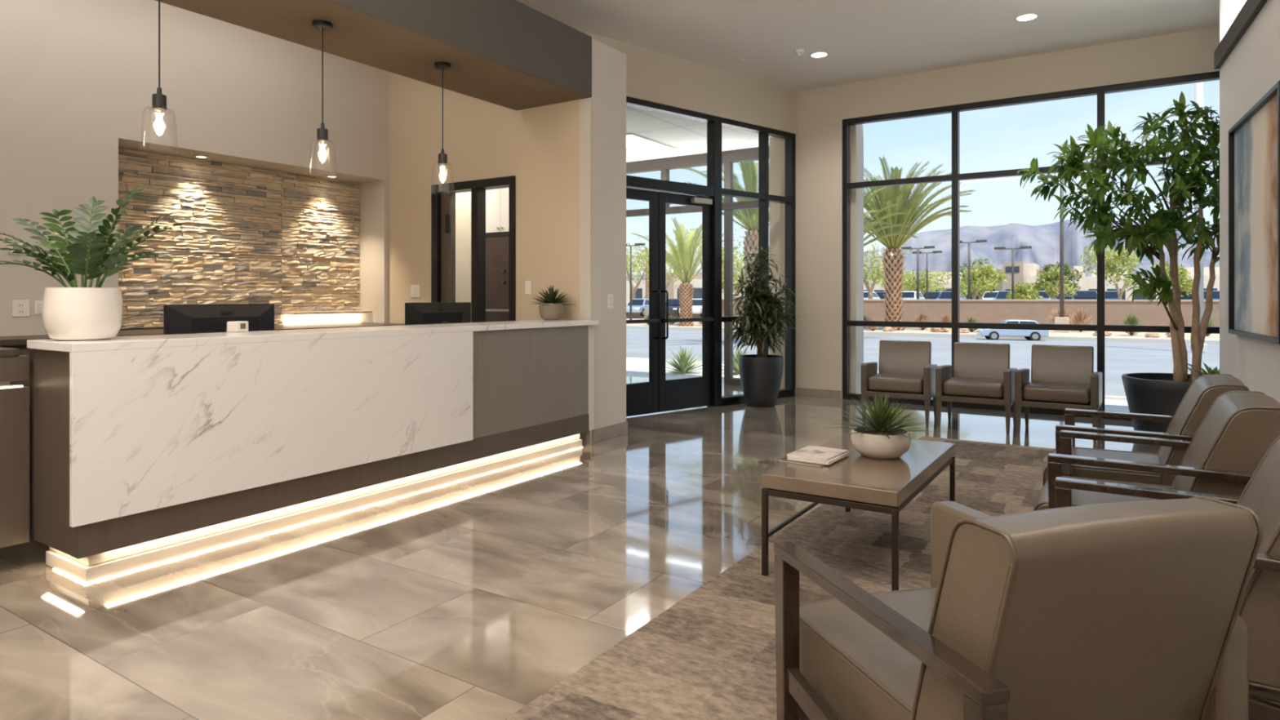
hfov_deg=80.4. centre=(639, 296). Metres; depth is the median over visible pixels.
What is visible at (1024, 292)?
tree
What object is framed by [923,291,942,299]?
parked car
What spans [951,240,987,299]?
street lamp
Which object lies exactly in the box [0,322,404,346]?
countertop
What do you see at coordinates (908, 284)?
tree
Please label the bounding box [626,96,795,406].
window
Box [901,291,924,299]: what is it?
parked car
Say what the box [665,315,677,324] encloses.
shrub
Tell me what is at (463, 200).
wall
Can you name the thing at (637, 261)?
tree
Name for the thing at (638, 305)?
parked car
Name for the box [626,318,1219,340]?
strip
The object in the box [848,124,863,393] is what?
porch column
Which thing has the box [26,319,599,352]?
countertop
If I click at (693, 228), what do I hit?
tree
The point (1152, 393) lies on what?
potted tree
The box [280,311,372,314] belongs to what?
shelf
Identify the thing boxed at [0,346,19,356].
countertop
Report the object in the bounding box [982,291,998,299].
parked car
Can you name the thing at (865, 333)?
kerb
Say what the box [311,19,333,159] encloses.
pendant lamp
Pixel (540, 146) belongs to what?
wall
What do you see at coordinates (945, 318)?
shrub
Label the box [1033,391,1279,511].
lounge chair
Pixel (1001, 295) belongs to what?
parked car
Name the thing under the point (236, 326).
card holder
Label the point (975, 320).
shrub
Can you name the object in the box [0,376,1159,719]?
floor
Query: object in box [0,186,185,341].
potted plant
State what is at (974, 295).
tree
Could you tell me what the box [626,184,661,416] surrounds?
door
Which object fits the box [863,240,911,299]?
tree
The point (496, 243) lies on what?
door
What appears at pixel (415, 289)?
light switch
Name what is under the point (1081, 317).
shrub
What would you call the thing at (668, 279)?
tree
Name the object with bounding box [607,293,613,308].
wall outlet
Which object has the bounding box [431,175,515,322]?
door
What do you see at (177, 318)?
computer monitor
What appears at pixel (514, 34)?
soffit
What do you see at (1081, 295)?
parked car
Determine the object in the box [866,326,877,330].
shrub
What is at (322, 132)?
socket
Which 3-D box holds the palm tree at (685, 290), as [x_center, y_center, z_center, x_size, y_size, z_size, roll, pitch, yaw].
[2.791,-1.432,46.124,6.863,6.510,5.834,0,0,-13]
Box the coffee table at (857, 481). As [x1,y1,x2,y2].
[761,432,955,591]
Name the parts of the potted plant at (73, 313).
stem, stem, stem, stem, stem, stem, stem, pot, stem, stem, stem, stem, stem, stem, stem, stem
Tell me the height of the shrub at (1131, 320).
1.091 m
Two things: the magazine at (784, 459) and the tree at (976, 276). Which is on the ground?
the tree at (976, 276)
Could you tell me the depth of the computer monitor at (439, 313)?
6.42 m
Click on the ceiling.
(864, 40)
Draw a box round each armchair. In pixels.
[861,340,937,426]
[935,342,1017,434]
[1014,344,1102,442]
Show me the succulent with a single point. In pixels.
(551, 308)
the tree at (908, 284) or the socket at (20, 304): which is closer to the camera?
the socket at (20, 304)
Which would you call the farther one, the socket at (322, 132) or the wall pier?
the wall pier
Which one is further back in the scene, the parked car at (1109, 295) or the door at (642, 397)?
the parked car at (1109, 295)
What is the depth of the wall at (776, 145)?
10.29 m
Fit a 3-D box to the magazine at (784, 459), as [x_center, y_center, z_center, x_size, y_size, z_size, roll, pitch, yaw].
[0.871,0.816,3.828,0.226,0.007,0.300,0,0,38]
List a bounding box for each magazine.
[777,456,826,466]
[786,445,848,461]
[786,452,848,465]
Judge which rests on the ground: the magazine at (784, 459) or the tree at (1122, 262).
the tree at (1122, 262)
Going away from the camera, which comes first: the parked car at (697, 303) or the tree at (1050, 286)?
the tree at (1050, 286)
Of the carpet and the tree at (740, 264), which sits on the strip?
the tree at (740, 264)
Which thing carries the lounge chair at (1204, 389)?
on the carpet
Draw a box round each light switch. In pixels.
[34,300,42,314]
[410,284,419,297]
[524,280,531,293]
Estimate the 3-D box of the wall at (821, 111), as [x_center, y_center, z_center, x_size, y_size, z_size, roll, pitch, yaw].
[4.262,-0.700,8.620,5.270,4.000,0.170,0,0,33]
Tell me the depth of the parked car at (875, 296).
63.56 m
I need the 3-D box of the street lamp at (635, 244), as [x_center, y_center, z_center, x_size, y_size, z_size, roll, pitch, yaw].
[-0.640,-0.970,52.749,2.140,5.460,0.480,0,0,33]
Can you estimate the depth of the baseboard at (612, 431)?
6.92 m
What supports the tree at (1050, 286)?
on the ground
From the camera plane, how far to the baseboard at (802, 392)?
9.77 m
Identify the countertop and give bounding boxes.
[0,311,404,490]
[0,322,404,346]
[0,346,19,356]
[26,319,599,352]
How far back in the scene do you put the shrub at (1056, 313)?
40.22 m
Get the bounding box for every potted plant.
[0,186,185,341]
[726,246,800,407]
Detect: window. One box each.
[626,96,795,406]
[626,146,758,385]
[842,71,1219,420]
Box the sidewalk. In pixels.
[626,358,1129,412]
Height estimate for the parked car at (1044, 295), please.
1.460 m
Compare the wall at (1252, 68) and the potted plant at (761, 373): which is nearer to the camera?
the wall at (1252, 68)
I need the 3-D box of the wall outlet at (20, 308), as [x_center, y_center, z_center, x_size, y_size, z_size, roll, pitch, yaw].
[-4.459,0.083,5.456,0.012,0.120,0.105,0,0,33]
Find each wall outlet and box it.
[12,300,30,316]
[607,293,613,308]
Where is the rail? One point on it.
(1251, 9)
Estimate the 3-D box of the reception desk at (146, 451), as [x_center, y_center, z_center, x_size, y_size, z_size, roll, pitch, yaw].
[-1.974,0.752,5.339,1.300,1.094,3.945,0,0,33]
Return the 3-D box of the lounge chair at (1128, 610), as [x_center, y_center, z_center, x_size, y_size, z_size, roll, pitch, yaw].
[0.787,0.848,1.833,0.722,0.886,1.027,0,0,-16]
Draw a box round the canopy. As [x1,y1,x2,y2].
[626,105,773,162]
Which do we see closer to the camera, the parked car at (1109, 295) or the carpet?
the carpet
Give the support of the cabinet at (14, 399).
on the floor
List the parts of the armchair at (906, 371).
arm, leg, arm, seat, seat frame, backrest, arm, leg, arm, leg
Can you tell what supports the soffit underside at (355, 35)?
attached to the wall at (540, 146)
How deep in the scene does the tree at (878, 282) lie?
88.10 m
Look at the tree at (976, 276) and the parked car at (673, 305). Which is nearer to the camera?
the tree at (976, 276)
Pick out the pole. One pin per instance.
(1198, 86)
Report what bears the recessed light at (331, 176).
in the wall at (79, 78)
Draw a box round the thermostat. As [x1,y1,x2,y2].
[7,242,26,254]
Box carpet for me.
[505,435,1054,719]
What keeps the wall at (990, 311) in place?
on the strip
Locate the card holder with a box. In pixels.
[226,320,248,332]
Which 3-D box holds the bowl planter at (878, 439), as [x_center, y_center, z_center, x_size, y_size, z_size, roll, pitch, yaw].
[1.219,0.653,3.910,0.565,0.333,0.544,0,0,-43]
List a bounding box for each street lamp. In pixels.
[626,243,644,319]
[901,245,934,299]
[911,250,942,299]
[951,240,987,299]
[994,245,1031,299]
[1037,171,1086,332]
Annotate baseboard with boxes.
[591,421,627,443]
[795,387,840,399]
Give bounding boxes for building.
[626,272,746,303]
[863,261,1219,299]
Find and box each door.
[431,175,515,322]
[485,231,508,321]
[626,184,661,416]
[658,191,713,412]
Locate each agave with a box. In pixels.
[665,346,702,373]
[721,347,752,374]
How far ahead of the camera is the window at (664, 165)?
11.26 m
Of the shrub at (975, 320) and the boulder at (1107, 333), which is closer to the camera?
the boulder at (1107, 333)
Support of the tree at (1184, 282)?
on the ground
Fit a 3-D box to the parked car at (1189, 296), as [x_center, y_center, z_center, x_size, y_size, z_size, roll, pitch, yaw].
[37.328,0.270,52.069,1.810,1.460,4.310,0,0,33]
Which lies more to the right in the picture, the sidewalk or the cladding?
the sidewalk
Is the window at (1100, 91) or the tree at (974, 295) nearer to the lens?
the window at (1100, 91)
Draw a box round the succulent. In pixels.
[529,284,576,319]
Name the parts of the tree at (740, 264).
crown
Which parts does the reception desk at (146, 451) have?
panel, metal panel, panel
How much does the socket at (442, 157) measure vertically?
0.120 m
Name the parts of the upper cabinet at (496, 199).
door, door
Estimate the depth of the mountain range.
973.07 m
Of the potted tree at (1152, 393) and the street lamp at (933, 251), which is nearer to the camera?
the potted tree at (1152, 393)
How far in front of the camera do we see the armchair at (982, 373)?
7.51 m
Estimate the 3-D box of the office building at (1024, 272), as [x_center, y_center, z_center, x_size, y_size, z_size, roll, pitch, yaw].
[53.310,-1.800,105.129,49.041,5.600,17.500,0,0,33]
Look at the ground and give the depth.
61.49 m
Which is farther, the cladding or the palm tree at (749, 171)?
the palm tree at (749, 171)
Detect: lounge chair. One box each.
[773,496,1263,719]
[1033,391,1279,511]
[1042,373,1249,487]
[1054,435,1279,719]
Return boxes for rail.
[1213,0,1267,69]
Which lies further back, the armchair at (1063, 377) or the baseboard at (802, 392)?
the baseboard at (802, 392)
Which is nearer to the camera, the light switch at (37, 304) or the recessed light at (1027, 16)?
the light switch at (37, 304)
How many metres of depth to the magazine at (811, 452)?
3.81 m
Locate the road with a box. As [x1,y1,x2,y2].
[626,328,1219,396]
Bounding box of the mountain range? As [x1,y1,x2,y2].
[626,219,1219,279]
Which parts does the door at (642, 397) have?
pull handle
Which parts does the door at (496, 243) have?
frame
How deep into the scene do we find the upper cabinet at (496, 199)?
8.71 m
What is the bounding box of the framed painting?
[1228,80,1279,344]
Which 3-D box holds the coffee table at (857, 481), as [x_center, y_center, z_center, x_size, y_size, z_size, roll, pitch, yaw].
[1.165,1.056,3.877,0.616,0.472,1.264,0,0,33]
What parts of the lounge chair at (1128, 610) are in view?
leg, seat rail, rail, seat, armrest, leg, backrest, padded arm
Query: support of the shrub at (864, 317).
on the strip
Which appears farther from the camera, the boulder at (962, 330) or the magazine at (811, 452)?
the boulder at (962, 330)
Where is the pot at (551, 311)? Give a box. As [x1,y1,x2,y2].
[538,302,564,319]
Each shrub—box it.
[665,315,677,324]
[863,314,873,327]
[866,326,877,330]
[912,313,933,329]
[940,311,951,322]
[964,317,979,332]
[1045,306,1075,324]
[1069,306,1095,332]
[1116,312,1144,335]
[1205,312,1217,336]
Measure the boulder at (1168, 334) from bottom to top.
0.390 m
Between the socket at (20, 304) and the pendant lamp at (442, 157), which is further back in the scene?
the pendant lamp at (442, 157)
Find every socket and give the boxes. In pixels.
[17,302,24,306]
[17,309,24,314]
[151,87,166,111]
[316,122,328,142]
[438,148,447,164]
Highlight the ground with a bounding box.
[626,303,701,318]
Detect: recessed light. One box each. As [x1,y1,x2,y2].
[193,155,208,158]
[325,175,337,177]
[626,132,678,154]
[809,51,828,57]
[1014,13,1039,21]
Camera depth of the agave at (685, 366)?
13.13 m
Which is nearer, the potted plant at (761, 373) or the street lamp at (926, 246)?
the potted plant at (761, 373)
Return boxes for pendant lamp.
[151,0,166,132]
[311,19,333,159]
[434,61,451,180]
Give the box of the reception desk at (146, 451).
[26,319,599,585]
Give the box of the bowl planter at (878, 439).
[818,391,941,458]
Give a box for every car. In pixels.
[626,298,648,316]
[665,298,680,317]
[679,298,702,317]
[863,291,880,299]
[875,291,885,299]
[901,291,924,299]
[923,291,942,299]
[934,291,967,299]
[976,319,1048,340]
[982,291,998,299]
[992,290,1010,299]
[1032,290,1055,299]
[1055,291,1075,299]
[1071,290,1097,299]
[1105,290,1118,299]
[1172,291,1191,299]
[1204,290,1219,299]
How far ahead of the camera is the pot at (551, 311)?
6.59 m
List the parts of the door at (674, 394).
pull handle, closer arm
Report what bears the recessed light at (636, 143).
in the canopy
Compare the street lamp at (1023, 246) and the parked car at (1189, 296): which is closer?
the street lamp at (1023, 246)
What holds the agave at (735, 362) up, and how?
on the sidewalk
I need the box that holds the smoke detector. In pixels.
[794,48,804,56]
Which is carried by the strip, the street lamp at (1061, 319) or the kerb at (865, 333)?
the street lamp at (1061, 319)
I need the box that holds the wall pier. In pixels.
[579,38,626,443]
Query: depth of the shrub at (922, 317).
40.19 m
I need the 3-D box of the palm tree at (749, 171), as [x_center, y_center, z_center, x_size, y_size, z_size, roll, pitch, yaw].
[4.086,-1.870,26.231,6.781,7.100,5.890,0,0,-14]
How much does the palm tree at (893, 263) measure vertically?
9.061 m
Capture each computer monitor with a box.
[163,303,274,334]
[404,302,471,324]
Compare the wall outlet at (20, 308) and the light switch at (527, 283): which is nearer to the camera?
the wall outlet at (20, 308)
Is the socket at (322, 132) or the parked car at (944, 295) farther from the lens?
the parked car at (944, 295)
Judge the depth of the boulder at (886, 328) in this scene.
38.55 m
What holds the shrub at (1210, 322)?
on the strip
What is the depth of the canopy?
10.16 m
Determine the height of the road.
0.460 m
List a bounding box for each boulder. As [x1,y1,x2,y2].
[882,326,893,331]
[929,327,950,332]
[960,328,969,333]
[1092,331,1111,336]
[1144,332,1159,337]
[1164,332,1170,337]
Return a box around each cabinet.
[0,346,29,548]
[485,187,508,233]
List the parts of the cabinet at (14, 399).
panel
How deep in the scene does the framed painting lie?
4.78 m
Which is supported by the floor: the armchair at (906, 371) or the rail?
the armchair at (906, 371)
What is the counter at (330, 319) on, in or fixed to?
on the floor
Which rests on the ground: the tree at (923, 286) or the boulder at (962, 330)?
the tree at (923, 286)
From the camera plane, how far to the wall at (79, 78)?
6.20 m
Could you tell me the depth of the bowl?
3.79 m
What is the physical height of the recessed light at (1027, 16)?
0.010 m
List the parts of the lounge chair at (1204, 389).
leg, leg, seat, armrest, armrest, backrest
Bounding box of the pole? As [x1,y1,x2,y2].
[1190,81,1207,351]
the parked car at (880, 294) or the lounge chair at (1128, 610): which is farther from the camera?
the parked car at (880, 294)
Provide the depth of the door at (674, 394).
8.72 m
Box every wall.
[0,0,388,336]
[388,71,579,323]
[455,191,471,302]
[575,28,797,133]
[721,298,1219,326]
[768,137,785,389]
[795,26,1219,399]
[1219,0,1279,403]
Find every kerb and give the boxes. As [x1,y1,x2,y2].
[626,325,1219,344]
[626,357,1127,400]
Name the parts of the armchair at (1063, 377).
arm, leg, arm, leg, seat, seat frame, backrest, arm, leg, arm, leg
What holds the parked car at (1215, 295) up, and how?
on the ground
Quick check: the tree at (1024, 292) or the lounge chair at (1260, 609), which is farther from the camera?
the tree at (1024, 292)
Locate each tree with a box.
[626,235,697,302]
[626,243,648,298]
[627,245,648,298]
[631,217,740,326]
[669,160,758,345]
[672,226,745,281]
[721,245,746,315]
[863,155,976,330]
[863,186,919,246]
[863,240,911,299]
[867,268,912,290]
[901,267,931,293]
[901,269,951,295]
[960,257,1001,299]
[960,263,1007,299]
[1005,282,1043,299]
[1017,90,1219,432]
[1031,266,1078,299]
[1041,261,1083,292]
[1080,245,1142,299]
[1147,260,1193,299]
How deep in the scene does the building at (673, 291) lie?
103.93 m
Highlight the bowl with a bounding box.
[850,426,911,458]
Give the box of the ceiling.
[516,0,1219,91]
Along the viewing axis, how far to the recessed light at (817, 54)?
8.42 m
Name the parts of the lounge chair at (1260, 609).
leg, armrest, backrest, seat, rail, armrest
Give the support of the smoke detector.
attached to the ceiling
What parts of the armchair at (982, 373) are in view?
arm, leg, arm, leg, seat, seat frame, backrest, arm, leg, arm, leg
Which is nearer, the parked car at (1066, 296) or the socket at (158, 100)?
the socket at (158, 100)
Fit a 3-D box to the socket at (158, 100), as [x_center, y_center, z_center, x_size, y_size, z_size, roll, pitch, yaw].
[-2.580,-1.067,4.064,0.068,0.120,0.068,0,0,33]
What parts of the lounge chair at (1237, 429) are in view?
leg, leg, seat, armrest, armrest, backrest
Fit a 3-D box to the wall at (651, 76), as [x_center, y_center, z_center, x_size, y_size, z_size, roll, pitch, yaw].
[0.423,-0.700,8.658,4.250,4.000,0.180,0,0,-40]
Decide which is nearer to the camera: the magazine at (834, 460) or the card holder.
the magazine at (834, 460)
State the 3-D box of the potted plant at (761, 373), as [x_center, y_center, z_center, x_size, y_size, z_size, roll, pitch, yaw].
[1.449,0.348,9.083,0.862,1.903,0.787,0,0,-10]
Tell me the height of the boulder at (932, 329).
0.587 m
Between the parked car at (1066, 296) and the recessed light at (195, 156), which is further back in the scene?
the parked car at (1066, 296)
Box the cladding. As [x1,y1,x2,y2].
[118,147,360,328]
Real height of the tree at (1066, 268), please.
5.298 m

